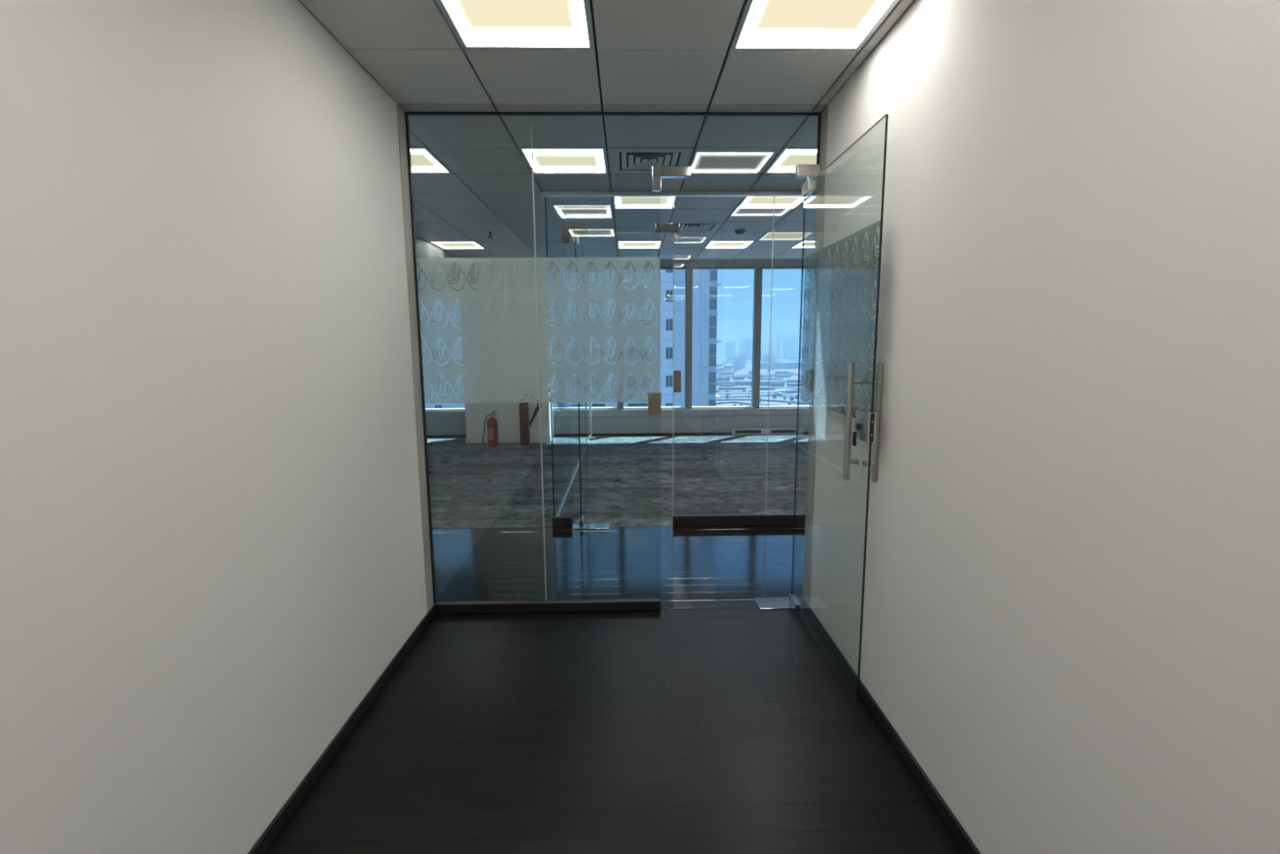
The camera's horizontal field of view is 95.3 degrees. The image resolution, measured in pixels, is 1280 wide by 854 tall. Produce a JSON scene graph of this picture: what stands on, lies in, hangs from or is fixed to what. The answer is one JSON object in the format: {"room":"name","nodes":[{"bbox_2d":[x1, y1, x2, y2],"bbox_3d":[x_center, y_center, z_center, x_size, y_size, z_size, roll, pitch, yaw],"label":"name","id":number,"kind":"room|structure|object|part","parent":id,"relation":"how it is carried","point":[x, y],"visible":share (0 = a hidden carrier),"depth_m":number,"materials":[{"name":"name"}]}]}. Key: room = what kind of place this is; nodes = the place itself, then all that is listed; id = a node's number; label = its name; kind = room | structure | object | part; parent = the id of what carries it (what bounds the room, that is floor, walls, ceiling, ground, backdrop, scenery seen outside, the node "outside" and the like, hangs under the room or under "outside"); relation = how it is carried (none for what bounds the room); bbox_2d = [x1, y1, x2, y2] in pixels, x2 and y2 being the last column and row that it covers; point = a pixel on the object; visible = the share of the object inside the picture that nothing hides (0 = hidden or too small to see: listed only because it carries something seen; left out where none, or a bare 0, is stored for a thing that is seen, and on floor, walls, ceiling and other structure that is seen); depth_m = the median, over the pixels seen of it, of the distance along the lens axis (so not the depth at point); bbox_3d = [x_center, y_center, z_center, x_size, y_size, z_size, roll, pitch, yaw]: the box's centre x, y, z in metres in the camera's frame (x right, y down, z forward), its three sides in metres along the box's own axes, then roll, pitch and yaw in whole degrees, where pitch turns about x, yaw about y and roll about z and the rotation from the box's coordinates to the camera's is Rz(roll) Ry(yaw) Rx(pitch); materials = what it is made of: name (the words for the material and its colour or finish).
{"room":"office corridor","nodes":[
{"label":"office corridor","id":0,"kind":"room"},
{"bbox_2d":[0,0,426,853],"bbox_3d":[-1.304,0.258,-0.461,0.120,3.030,8.070,-1,8,-1],"label":"wall","id":1,"kind":"structure","parent":0,"point":[211,548],"depth_m":1.67,"materials":[{"name":"white paint"}]},
{"bbox_2d":[247,604,435,853],"bbox_3d":[-1.228,1.728,-0.257,0.014,0.062,8.060,-1,8,-1],"label":"baseboard","id":2,"kind":"structure","parent":1,"relation":"attached to","point":[267,837],"depth_m":2.42,"materials":[{"name":"black"}]},
{"bbox_2d":[396,103,433,612],"bbox_3d":[-1.327,-0.291,3.485,0.005,3.011,0.143,-1,8,-1],"label":"trim","id":3,"kind":"structure","parent":1,"relation":"attached to","point":[401,113],"depth_m":3.44,"materials":[{"name":"grey"}]},
{"bbox_2d":[460,261,554,441],"bbox_3d":[-2.329,-1.456,10.358,1.450,3.400,0.714,-1,8,-1],"label":"wall column","id":4,"kind":"structure","parent":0,"point":[507,413],"depth_m":10.16,"materials":[{"name":"white paint"}]},
{"bbox_2d":[465,435,550,443],"bbox_3d":[-2.311,0.224,10.228,1.480,0.110,0.015,-1,8,-1],"label":"baseboard","id":5,"kind":"structure","parent":4,"relation":"attached to","point":[536,438],"depth_m":10.22,"materials":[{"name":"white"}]},
{"bbox_2d":[544,196,591,516],"bbox_3d":[-0.875,-1.033,8.025,0.045,3.200,5.514,-1,8,-1],"label":"glass wall","id":6,"kind":"structure","parent":0,"point":[566,433],"depth_m":6.26,"materials":[{"name":"clear glass"}]},
{"bbox_3d":[-0.933,-1.418,10.742,0.045,3.200,0.024,-1,8,-1],"label":"post","id":7,"kind":"part","parent":6,"relation":"part of","materials":[{"name":"clear glass"}]},
{"bbox_2d":[300,0,913,257],"bbox_3d":[-0.558,-1.675,2.130,11.200,0.100,13.910,-1,8,-1],"label":"ceiling","id":8,"kind":"structure","parent":0,"point":[647,55],"depth_m":3.29,"materials":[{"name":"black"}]},
{"bbox_2d":[410,145,452,173],"bbox_3d":[-1.732,-1.920,4.201,0.588,0.019,0.588,-1,8,-1],"label":"recessed light","id":9,"kind":"object","parent":8,"relation":"in","point":[424,160],"visible":0.4,"depth_m":4.26,"materials":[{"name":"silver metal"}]},
{"bbox_2d":[410,149,447,171],"bbox_3d":[-1.733,-1.924,4.201,0.544,0.011,0.544,-1,8,-1],"label":"diffuser","id":10,"kind":"object","parent":9,"relation":"attached to","point":[422,160],"depth_m":4.24,"materials":[{"name":"white plastic"}]},
{"bbox_2d":[415,235,476,290],"bbox_3d":[-4.457,-2.256,8.323,3.465,0.481,4.500,-1,8,-1],"label":"wall","id":11,"kind":"structure","parent":8,"relation":"attached to","point":[424,249],"depth_m":7.71,"materials":[{"name":"grey"}]},
{"bbox_2d":[429,240,486,248],"bbox_3d":[-2.409,-2.419,7.753,0.588,0.019,0.588,-1,8,-1],"label":"recessed light","id":12,"kind":"object","parent":8,"relation":"in","point":[444,245],"visible":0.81,"depth_m":7.78,"materials":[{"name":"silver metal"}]},
{"bbox_2d":[434,241,482,248],"bbox_3d":[-2.409,-2.423,7.752,0.544,0.011,0.544,-1,8,-1],"label":"diffuser","id":13,"kind":"object","parent":12,"relation":"attached to","point":[441,244],"depth_m":7.73,"materials":[{"name":"white plastic"}]},
{"bbox_2d":[487,230,493,238],"bbox_3d":[-1.737,-2.235,6.768,0.070,0.080,0.070,-1,8,-1],"label":"sprinkler","id":14,"kind":"object","parent":8,"relation":"attached to","point":[489,231],"visible":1,"depth_m":6.76,"materials":[{"name":"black metal"}]},
{"bbox_2d":[435,0,594,49],"bbox_3d":[-0.492,-1.661,2.327,0.588,0.019,0.588,-1,8,-1],"label":"recessed light","id":15,"kind":"object","parent":8,"relation":"in","point":[477,24],"visible":1,"depth_m":2.42,"materials":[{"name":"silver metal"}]},
{"bbox_2d":[518,146,608,173],"bbox_3d":[-0.533,-1.930,4.226,0.588,0.019,0.588,-1,8,-1],"label":"recessed light","id":16,"kind":"object","parent":8,"relation":"in","point":[546,160],"visible":0.81,"depth_m":4.21,"materials":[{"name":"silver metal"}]},
{"bbox_2d":[608,196,612,205],"bbox_3d":[-0.557,-2.089,5.349,0.588,0.019,0.459,-1,8,-1],"label":"sprinkler","id":17,"kind":"object","parent":8,"relation":"in","point":[610,197],"visible":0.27,"depth_m":5.40,"materials":[{"name":"silver metal"}]},
{"bbox_2d":[617,240,662,248],"bbox_3d":[-0.010,-2.440,7.801,0.588,0.019,0.588,-1,8,-1],"label":"recessed light","id":18,"kind":"object","parent":8,"relation":"in","point":[620,244],"visible":0.91,"depth_m":7.81,"materials":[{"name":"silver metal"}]},
{"bbox_2d":[612,196,677,208],"bbox_3d":[0.041,-2.104,5.426,0.588,0.019,0.588,-1,8,-1],"label":"recessed light","id":19,"kind":"object","parent":8,"relation":"in","point":[619,202],"visible":0.56,"depth_m":5.50,"materials":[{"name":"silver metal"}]},
{"bbox_2d":[607,147,693,173],"bbox_3d":[0.067,-1.932,4.238,0.588,0.014,0.588,-1,8,-1],"label":"ceiling vent","id":20,"kind":"object","parent":8,"relation":"in","point":[613,153],"visible":0.91,"depth_m":4.20,"materials":[{"name":"metal"}]},
{"bbox_2d":[669,221,724,231],"bbox_3d":[0.616,-2.274,6.626,0.588,0.014,0.588,-1,8,-1],"label":"ceiling vent","id":21,"kind":"object","parent":8,"relation":"in","point":[717,224],"visible":0.9,"depth_m":6.60,"materials":[{"name":"metal"}]},
{"bbox_2d":[703,240,755,248],"bbox_3d":[1.190,-2.451,7.826,0.588,0.019,0.588,-1,8,-1],"label":"recessed light","id":22,"kind":"object","parent":8,"relation":"in","point":[711,244],"visible":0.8,"depth_m":7.84,"materials":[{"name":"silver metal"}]},
{"bbox_2d":[706,241,751,247],"bbox_3d":[1.190,-2.455,7.825,0.544,0.011,0.544,-1,8,-1],"label":"diffuser","id":23,"kind":"object","parent":22,"relation":"attached to","point":[710,244],"depth_m":7.84,"materials":[{"name":"white plastic"}]},
{"bbox_2d":[733,229,746,235],"bbox_3d":[1.171,-2.280,6.845,0.140,0.045,0.140,-1,8,-1],"label":"smoke detector","id":24,"kind":"object","parent":8,"relation":"attached to","point":[739,232],"visible":1,"depth_m":6.80,"materials":[{"name":"grey plastic"}]},
{"bbox_2d":[735,196,809,208],"bbox_3d":[1.241,-2.114,5.450,0.588,0.019,0.588,-1,8,-1],"label":"recessed light","id":25,"kind":"object","parent":8,"relation":"in","point":[746,202],"visible":0.54,"depth_m":5.53,"materials":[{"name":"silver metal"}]},
{"bbox_2d":[756,231,815,240],"bbox_3d":[1.803,-2.372,7.244,0.588,0.019,0.588,-1,8,-1],"label":"recessed light","id":26,"kind":"object","parent":8,"relation":"in","point":[767,236],"visible":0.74,"depth_m":7.26,"materials":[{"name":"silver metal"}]},
{"bbox_2d":[760,232,811,239],"bbox_3d":[1.803,-2.376,7.244,0.544,0.011,0.544,-1,8,-1],"label":"diffuser","id":27,"kind":"object","parent":26,"relation":"attached to","point":[766,236],"depth_m":7.27,"materials":[{"name":"white plastic"}]},
{"bbox_2d":[764,145,817,173],"bbox_3d":[1.267,-1.946,4.262,0.588,0.019,0.588,-1,8,-1],"label":"recessed light","id":28,"kind":"object","parent":8,"relation":"in","point":[787,159],"visible":0.34,"depth_m":4.24,"materials":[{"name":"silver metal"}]},
{"bbox_2d":[790,240,814,248],"bbox_3d":[2.390,-2.461,7.850,0.588,0.019,0.588,-1,8,-1],"label":"recessed light","id":29,"kind":"object","parent":8,"relation":"in","point":[807,244],"visible":0.33,"depth_m":7.94,"materials":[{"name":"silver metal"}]},
{"bbox_2d":[729,0,899,51],"bbox_3d":[0.708,-1.672,2.352,0.588,0.019,0.588,-1,8,-1],"label":"recessed light","id":30,"kind":"object","parent":8,"relation":"in","point":[836,25],"visible":1,"depth_m":2.43,"materials":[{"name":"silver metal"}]},
{"bbox_2d":[264,433,965,853],"bbox_3d":[-0.559,1.290,3.454,11.200,0.120,15.700,-1,8,-1],"label":"floor","id":31,"kind":"structure","parent":0,"point":[731,731],"depth_m":2.83,"materials":[{"name":"brown wood"}]},
{"bbox_2d":[482,410,498,447],"bbox_3d":[-2.524,0.025,9.863,0.251,0.608,0.180,3,9,20],"label":"fire extinguisher","id":32,"kind":"object","parent":31,"relation":"on","point":[491,423],"visible":1,"depth_m":9.80,"materials":[{"name":"red metal"}]},
{"bbox_2d":[519,390,542,444],"bbox_3d":[-1.877,-0.159,9.963,0.395,0.938,0.167,3,9,21],"label":"fire extinguisher","id":33,"kind":"object","parent":31,"relation":"on","point":[524,420],"visible":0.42,"depth_m":9.95,"materials":[{"name":"red metal"}]},
{"bbox_2d":[572,523,609,528],"bbox_3d":[-0.461,0.933,5.491,0.345,0.012,0.140,-1,8,-1],"label":"spring","id":34,"kind":"object","parent":31,"relation":"on","point":[600,526],"visible":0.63,"depth_m":5.46,"materials":[{"name":"silver metal"}]},
{"bbox_2d":[404,111,821,613],"bbox_3d":[-0.157,-0.308,3.554,2.418,3.008,0.062,-1,8,-1],"label":"glass wall","id":35,"kind":"structure","parent":31,"relation":"on","point":[620,295],"depth_m":3.52,"materials":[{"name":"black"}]},
{"bbox_3d":[-0.591,1.152,3.757,1.450,0.064,0.044,-1,8,-1],"label":"rail","id":36,"kind":"part","parent":35,"relation":"part of","materials":[{"name":"brown metal"}]},
{"bbox_3d":[-0.242,-0.320,3.556,0.736,2.976,0.034,-1,8,-1],"label":"glass pane","id":37,"kind":"part","parent":35,"relation":"part of","materials":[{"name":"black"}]},
{"bbox_2d":[661,606,802,609],"bbox_3d":[0.599,1.176,3.786,0.930,0.004,0.012,-1,8,-1],"label":"trim","id":38,"kind":"structure","parent":35,"relation":"attached to","point":[801,606],"depth_m":3.78,"materials":[{"name":"black metal"}]},
{"bbox_3d":[0.578,-1.630,3.377,0.916,0.342,0.013,-1,8,-1],"label":"glass pane","id":39,"kind":"part","parent":35,"relation":"part of","materials":[{"name":"black"}]},
{"bbox_2d":[754,596,792,608],"bbox_3d":[0.905,1.160,3.835,0.266,0.012,0.192,-1,8,-1],"label":"spring","id":40,"kind":"object","parent":31,"relation":"on","point":[782,602],"visible":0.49,"depth_m":3.84,"materials":[{"name":"silver metal"}]},
{"bbox_2d":[425,258,814,435],"bbox_3d":[-0.734,-1.532,10.862,11.000,3.490,0.235,-1,8,-1],"label":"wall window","id":41,"kind":"structure","parent":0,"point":[682,424],"depth_m":10.98,"materials":[{"name":"grey"}]},
{"bbox_2d":[425,408,465,411],"bbox_3d":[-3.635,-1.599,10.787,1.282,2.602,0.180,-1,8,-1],"label":"windowsill","id":42,"kind":"structure","parent":41,"relation":"attached to","point":[426,409],"depth_m":10.88,"materials":[{"name":"white metal"}]},
{"bbox_2d":[550,266,617,409],"bbox_3d":[-1.075,-1.622,10.839,1.282,2.602,0.180,-1,8,-1],"label":"window","id":43,"kind":"structure","parent":41,"relation":"attached to","point":[593,408],"depth_m":10.94,"materials":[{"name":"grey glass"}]},
{"bbox_3d":[-1.007,-0.348,11.001,1.160,0.034,0.140,-1,8,-1],"label":"sill","id":44,"kind":"part","parent":43,"relation":"part of","materials":[{"name":"white"}]},
{"bbox_2d":[426,431,808,436],"bbox_3d":[-0.722,0.144,11.010,11.000,0.030,0.012,-1,8,-1],"label":"baseboard","id":45,"kind":"structure","parent":41,"relation":"attached to","point":[676,433],"depth_m":11.02,"materials":[{"name":"black"}]},
{"bbox_2d":[615,266,685,409],"bbox_3d":[0.204,-1.633,10.865,1.282,2.602,0.180,-1,8,-1],"label":"window","id":46,"kind":"structure","parent":41,"relation":"attached to","point":[620,404],"depth_m":10.95,"materials":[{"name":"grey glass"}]},
{"bbox_3d":[0.273,-0.359,11.027,1.160,0.034,0.140,-1,8,-1],"label":"sill","id":47,"kind":"part","parent":46,"relation":"part of","materials":[{"name":"white"}]},
{"bbox_2d":[617,257,814,258],"bbox_3d":[-0.708,-2.795,9.019,11.000,0.392,0.050,-1,8,-1],"label":"trim","id":48,"kind":"structure","parent":41,"relation":"attached to","point":[618,257],"depth_m":9.06,"materials":[{"name":"white paint"}]},
{"bbox_2d":[684,266,755,408],"bbox_3d":[1.484,-1.644,10.891,1.282,2.602,0.180,-1,8,-1],"label":"window","id":49,"kind":"structure","parent":41,"relation":"attached to","point":[689,270],"depth_m":10.82,"materials":[{"name":"grey metal"}]},
{"bbox_3d":[1.553,-0.371,11.053,1.160,0.034,0.140,-1,8,-1],"label":"sill","id":50,"kind":"part","parent":49,"relation":"part of","materials":[{"name":"white"}]},
{"bbox_2d":[731,427,803,435],"bbox_3d":[2.403,0.083,11.003,1.350,0.114,0.067,-1,8,-1],"label":"floor vent","id":51,"kind":"object","parent":41,"relation":"attached to","point":[771,430],"visible":0.94,"depth_m":10.97,"materials":[{"name":"silver metal"}]},
{"bbox_2d":[751,266,813,408],"bbox_3d":[2.764,-1.655,10.917,1.282,2.602,0.180,-1,8,-1],"label":"window","id":52,"kind":"structure","parent":41,"relation":"attached to","point":[757,282],"depth_m":10.85,"materials":[{"name":"grey metal"}]},
{"bbox_3d":[2.833,-0.382,11.079,1.160,0.034,0.140,-1,8,-1],"label":"sill","id":53,"kind":"part","parent":52,"relation":"part of","materials":[{"name":"white"}]},
{"bbox_2d":[542,191,816,527],"bbox_3d":[2.015,-0.573,5.332,5.705,3.008,0.060,-1,8,-1],"label":"wall","id":54,"kind":"structure","parent":0,"point":[566,228],"depth_m":5.12,"materials":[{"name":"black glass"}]},
{"bbox_2d":[432,527,537,528],"bbox_3d":[-2.263,0.957,5.454,2.880,0.006,0.011,-1,8,-1],"label":"trim","id":55,"kind":"structure","parent":54,"relation":"attached to","point":[491,527],"depth_m":5.47,"materials":[{"name":"black"}]},
{"bbox_3d":[-0.730,-0.561,5.274,0.174,2.935,0.039,-1,8,-1],"label":"glass pane","id":56,"kind":"part","parent":54,"relation":"part of","materials":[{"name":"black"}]},
{"bbox_3d":[-0.727,0.892,5.480,0.187,0.096,0.040,-1,8,-1],"label":"rail","id":57,"kind":"part","parent":54,"relation":"part of","materials":[{"name":"brown metal"}]},
{"bbox_2d":[573,232,588,526],"bbox_3d":[-0.565,-0.442,5.721,0.036,2.648,0.925,-1,8,-1],"label":"door","id":58,"kind":"structure","parent":54,"relation":"in","point":[579,251],"depth_m":5.60,"materials":[{"name":"clear glass"}]},
{"bbox_3d":[2.592,0.863,5.547,4.567,0.097,0.042,-1,8,-1],"label":"rail","id":59,"kind":"part","parent":54,"relation":"part of","materials":[{"name":"brown metal"}]},
{"bbox_2d":[809,0,1279,853],"bbox_3d":[1.202,0.236,-0.410,0.120,3.030,8.070,-1,8,-1],"label":"wall","id":60,"kind":"structure","parent":0,"point":[1071,626],"depth_m":1.50,"materials":[{"name":"white paint"}]},
{"bbox_2d":[802,105,828,606],"bbox_3d":[1.055,-0.312,3.533,0.005,3.011,0.143,-1,8,-1],"label":"trim","id":61,"kind":"structure","parent":60,"relation":"attached to","point":[820,192],"depth_m":3.55,"materials":[{"name":"grey"}]},
{"bbox_2d":[788,114,888,703],"bbox_3d":[0.975,-0.080,3.088,0.136,2.653,1.123,-1,8,-4],"label":"door","id":62,"kind":"structure","parent":60,"relation":"in","point":[868,422],"depth_m":2.82,"materials":[{"name":"clear glass"}]},
{"bbox_3d":[0.950,-0.024,2.656,0.026,0.537,0.026,-1,8,-1],"label":"pull handle","id":63,"kind":"part","parent":62,"relation":"part of","materials":[{"name":"silver metal"}]},
{"bbox_2d":[852,424,857,445],"bbox_3d":[0.971,0.038,2.636,0.016,0.095,0.028,-1,8,-1],"label":"key","id":64,"kind":"object","parent":62,"relation":"hanging from","point":[854,433],"visible":1,"depth_m":2.63,"materials":[{"name":"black metal"}]},
{"bbox_3d":[1.063,-0.019,2.619,0.026,0.537,0.026,-1,8,-1],"label":"pull handle","id":65,"kind":"part","parent":62,"relation":"part of","materials":[{"name":"silver metal"}]},
{"bbox_2d":[802,599,981,853],"bbox_3d":[1.143,1.707,-0.208,0.014,0.062,8.060,-1,8,-1],"label":"baseboard","id":66,"kind":"structure","parent":60,"relation":"attached to","point":[966,842],"depth_m":2.41,"materials":[{"name":"black"}]},
{"label":"outside","id":67,"kind":"structure","parent":0,"visible":0},
{"bbox_2d":[715,386,807,394],"bbox_3d":[229.651,-79.141,1157.574,467.890,1.500,308.541,-1,8,-1],"label":"elevated road","id":68,"kind":"structure","parent":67,"point":[784,389],"depth_m":1026.88,"materials":[{"name":"grey concrete"}]},
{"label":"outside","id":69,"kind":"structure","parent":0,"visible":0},
{"bbox_2d":[715,386,804,388],"bbox_3d":[190.534,-67.357,1061.825,427.145,1.500,143.050,-1,8,-1],"label":"elevated road","id":70,"kind":"structure","parent":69,"point":[716,387],"depth_m":1110.33,"materials":[{"name":"grey concrete"}]},
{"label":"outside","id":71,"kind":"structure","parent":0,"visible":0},
{"bbox_2d":[715,349,808,406],"bbox_3d":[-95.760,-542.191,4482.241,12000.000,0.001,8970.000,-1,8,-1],"label":"ground","id":72,"kind":"structure","parent":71,"point":[720,353],"depth_m":1478.15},
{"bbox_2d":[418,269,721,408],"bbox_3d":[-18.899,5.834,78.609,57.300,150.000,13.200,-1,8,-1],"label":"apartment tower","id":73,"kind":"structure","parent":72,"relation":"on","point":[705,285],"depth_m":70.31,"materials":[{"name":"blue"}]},
{"bbox_2d":[724,342,730,358],"bbox_3d":[563.267,-492.894,3735.664,30.000,104.245,30.000,-1,8,-1],"label":"tower","id":74,"kind":"structure","parent":72,"relation":"on","point":[727,349],"depth_m":3722.41,"materials":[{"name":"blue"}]},
{"bbox_2d":[729,340,735,357],"bbox_3d":[615.315,-516.678,3877.371,35.000,110.957,35.000,-1,8,-1],"label":"tower","id":75,"kind":"structure","parent":72,"relation":"on","point":[733,342],"depth_m":3860.32,"materials":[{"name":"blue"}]},
{"bbox_2d":[733,356,737,372],"bbox_3d":[311.152,-204.259,1903.234,12.000,50.000,12.000,-1,8,-1],"label":"tower","id":76,"kind":"structure","parent":72,"relation":"on","point":[735,360],"depth_m":1897.98,"materials":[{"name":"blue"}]},
{"bbox_2d":[737,354,742,369],"bbox_3d":[348.308,-227.279,2042.708,13.000,56.000,13.000,-1,8,-1],"label":"tower","id":77,"kind":"structure","parent":72,"relation":"on","point":[740,357],"depth_m":2036.73,"materials":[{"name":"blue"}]},
{"bbox_2d":[739,339,744,355],"bbox_3d":[701.853,-541.399,4014.638,30.000,120.368,30.000,-1,8,-1],"label":"tower","id":78,"kind":"structure","parent":72,"relation":"on","point":[742,341],"depth_m":4000.40,"materials":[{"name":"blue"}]},
{"bbox_2d":[742,354,745,368],"bbox_3d":[387.485,-245.156,2181.440,11.000,52.000,11.000,-1,8,-1],"label":"tower","id":79,"kind":"structure","parent":72,"relation":"on","point":[743,356],"depth_m":2176.57,"materials":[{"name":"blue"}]},
{"bbox_2d":[744,337,752,358],"bbox_3d":[671.529,-485.023,3605.258,45.000,124.000,45.000,-1,8,-1],"label":"tower","id":80,"kind":"structure","parent":72,"relation":"on","point":[748,342],"depth_m":3584.18,"materials":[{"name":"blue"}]},
{"bbox_2d":[760,339,762,357],"bbox_3d":[761.277,-504.591,3743.324,40.000,122.945,40.000,-1,8,-1],"label":"tower","id":81,"kind":"structure","parent":72,"relation":"on","point":[761,340],"depth_m":3723.78,"materials":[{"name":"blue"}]},
{"bbox_2d":[715,389,809,405],"bbox_3d":[228.819,-52.337,979.729,262.642,9.354,268.181,-1,8,-1],"label":"street trees","id":82,"kind":"object","parent":72,"relation":"on","point":[774,396],"visible":0.31,"depth_m":982.26,"materials":[{"name":"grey plant"}]},
{"bbox_2d":[715,356,810,390],"bbox_3d":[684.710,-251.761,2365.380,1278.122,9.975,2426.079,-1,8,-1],"label":"blocks","id":83,"kind":"object","parent":72,"relation":"on","point":[723,381],"visible":0.23,"depth_m":1441.79,"materials":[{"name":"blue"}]},
{"bbox_2d":[763,352,767,362],"bbox_3d":[498.155,-266.841,2322.687,12.000,54.000,12.000,-1,8,-1],"label":"tower","id":84,"kind":"structure","parent":72,"relation":"on","point":[765,355],"depth_m":2316.38,"materials":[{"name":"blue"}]},
{"bbox_2d":[767,354,771,372],"bbox_3d":[421.323,-209.046,1903.919,10.000,58.000,10.000,-1,8,-1],"label":"tower","id":85,"kind":"structure","parent":72,"relation":"on","point":[768,356],"depth_m":1900.30,"materials":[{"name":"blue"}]},
{"bbox_2d":[768,337,773,355],"bbox_3d":[871.335,-527.111,3878.884,30.000,128.201,30.000,-1,8,-1],"label":"tower","id":86,"kind":"structure","parent":72,"relation":"on","point":[771,339],"depth_m":3864.09,"materials":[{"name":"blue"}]},
{"bbox_2d":[771,353,775,369],"bbox_3d":[466.631,-228.107,2043.625,10.000,56.000,10.000,-1,8,-1],"label":"tower","id":87,"kind":"structure","parent":72,"relation":"on","point":[773,356],"depth_m":2039.71,"materials":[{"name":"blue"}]},
{"bbox_2d":[776,333,780,356],"bbox_3d":[951.014,-563.892,4011.770,20.000,162.802,20.000,-1,8,-1],"label":"tower","id":88,"kind":"structure","parent":72,"relation":"on","point":[778,339],"depth_m":4003.33,"materials":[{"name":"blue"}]},
{"bbox_2d":[782,337,787,357],"bbox_3d":[894.870,-488.550,3599.469,25.000,130.000,25.000,-1,8,-1],"label":"tower","id":89,"kind":"structure","parent":72,"relation":"on","point":[784,353],"depth_m":3589.44,"materials":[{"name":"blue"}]},
{"bbox_2d":[760,362,810,368],"bbox_3d":[549.470,-226.742,2151.675,250.000,22.000,60.000,-1,8,-1],"label":"building","id":90,"kind":"structure","parent":72,"relation":"on","point":[763,365],"depth_m":2121.49,"materials":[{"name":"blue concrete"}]},
{"bbox_2d":[788,334,792,357],"bbox_3d":[963.334,-516.276,3735.921,20.000,145.801,20.000,-1,8,-1],"label":"tower","id":91,"kind":"structure","parent":72,"relation":"on","point":[790,337],"depth_m":3727.87,"materials":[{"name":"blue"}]},
{"bbox_2d":[791,336,798,357],"bbox_3d":[1030.344,-533.842,3881.357,30.000,138.979,30.000,-1,8,-1],"label":"tower","id":92,"kind":"structure","parent":72,"relation":"on","point":[795,340],"depth_m":3867.86,"materials":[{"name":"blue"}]},
{"bbox_2d":[800,335,802,356],"bbox_3d":[1107.808,-556.423,4016.206,20.000,144.935,20.000,-1,8,-1],"label":"tower","id":93,"kind":"structure","parent":72,"relation":"on","point":[801,335],"depth_m":4006.26,"materials":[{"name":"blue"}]},
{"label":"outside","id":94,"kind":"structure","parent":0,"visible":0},
{"bbox_2d":[773,391,807,395],"bbox_3d":[347.475,-62.048,1046.342,215.340,1.500,223.980,-1,8,-1],"label":"ramp","id":95,"kind":"object","parent":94,"point":[778,393],"visible":0.2,"depth_m":1011.21,"materials":[{"name":"grey concrete"}]},
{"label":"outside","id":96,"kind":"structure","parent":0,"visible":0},
{"bbox_2d":[733,380,787,382],"bbox_3d":[271.388,-108.238,1389.605,602.820,1.500,95.829,-1,8,-1],"label":"road","id":97,"kind":"structure","parent":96,"point":[767,380],"depth_m":1379.97,"materials":[{"name":"grey asphalt"}]},
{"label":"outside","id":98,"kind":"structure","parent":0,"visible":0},
{"bbox_2d":[715,373,810,375],"bbox_3d":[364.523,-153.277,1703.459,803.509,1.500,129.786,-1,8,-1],"label":"road","id":99,"kind":"structure","parent":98,"point":[810,373],"depth_m":1691.19,"materials":[{"name":"grey asphalt"}]},
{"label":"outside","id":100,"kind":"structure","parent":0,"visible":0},
{"bbox_2d":[715,398,808,404],"bbox_3d":[158.329,-38.452,909.126,236.444,1.500,109.518,-1,8,-1],"label":"road","id":101,"kind":"structure","parent":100,"point":[772,400],"depth_m":940.25,"materials":[{"name":"grey asphalt"}]},
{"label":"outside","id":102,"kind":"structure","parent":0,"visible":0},
{"bbox_2d":[715,401,789,405],"bbox_3d":[156.758,-33.649,875.310,155.317,1.500,83.238,-1,8,-1],"label":"road","id":103,"kind":"structure","parent":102,"point":[719,402],"depth_m":891.96,"materials":[{"name":"grey asphalt"}]}
]}

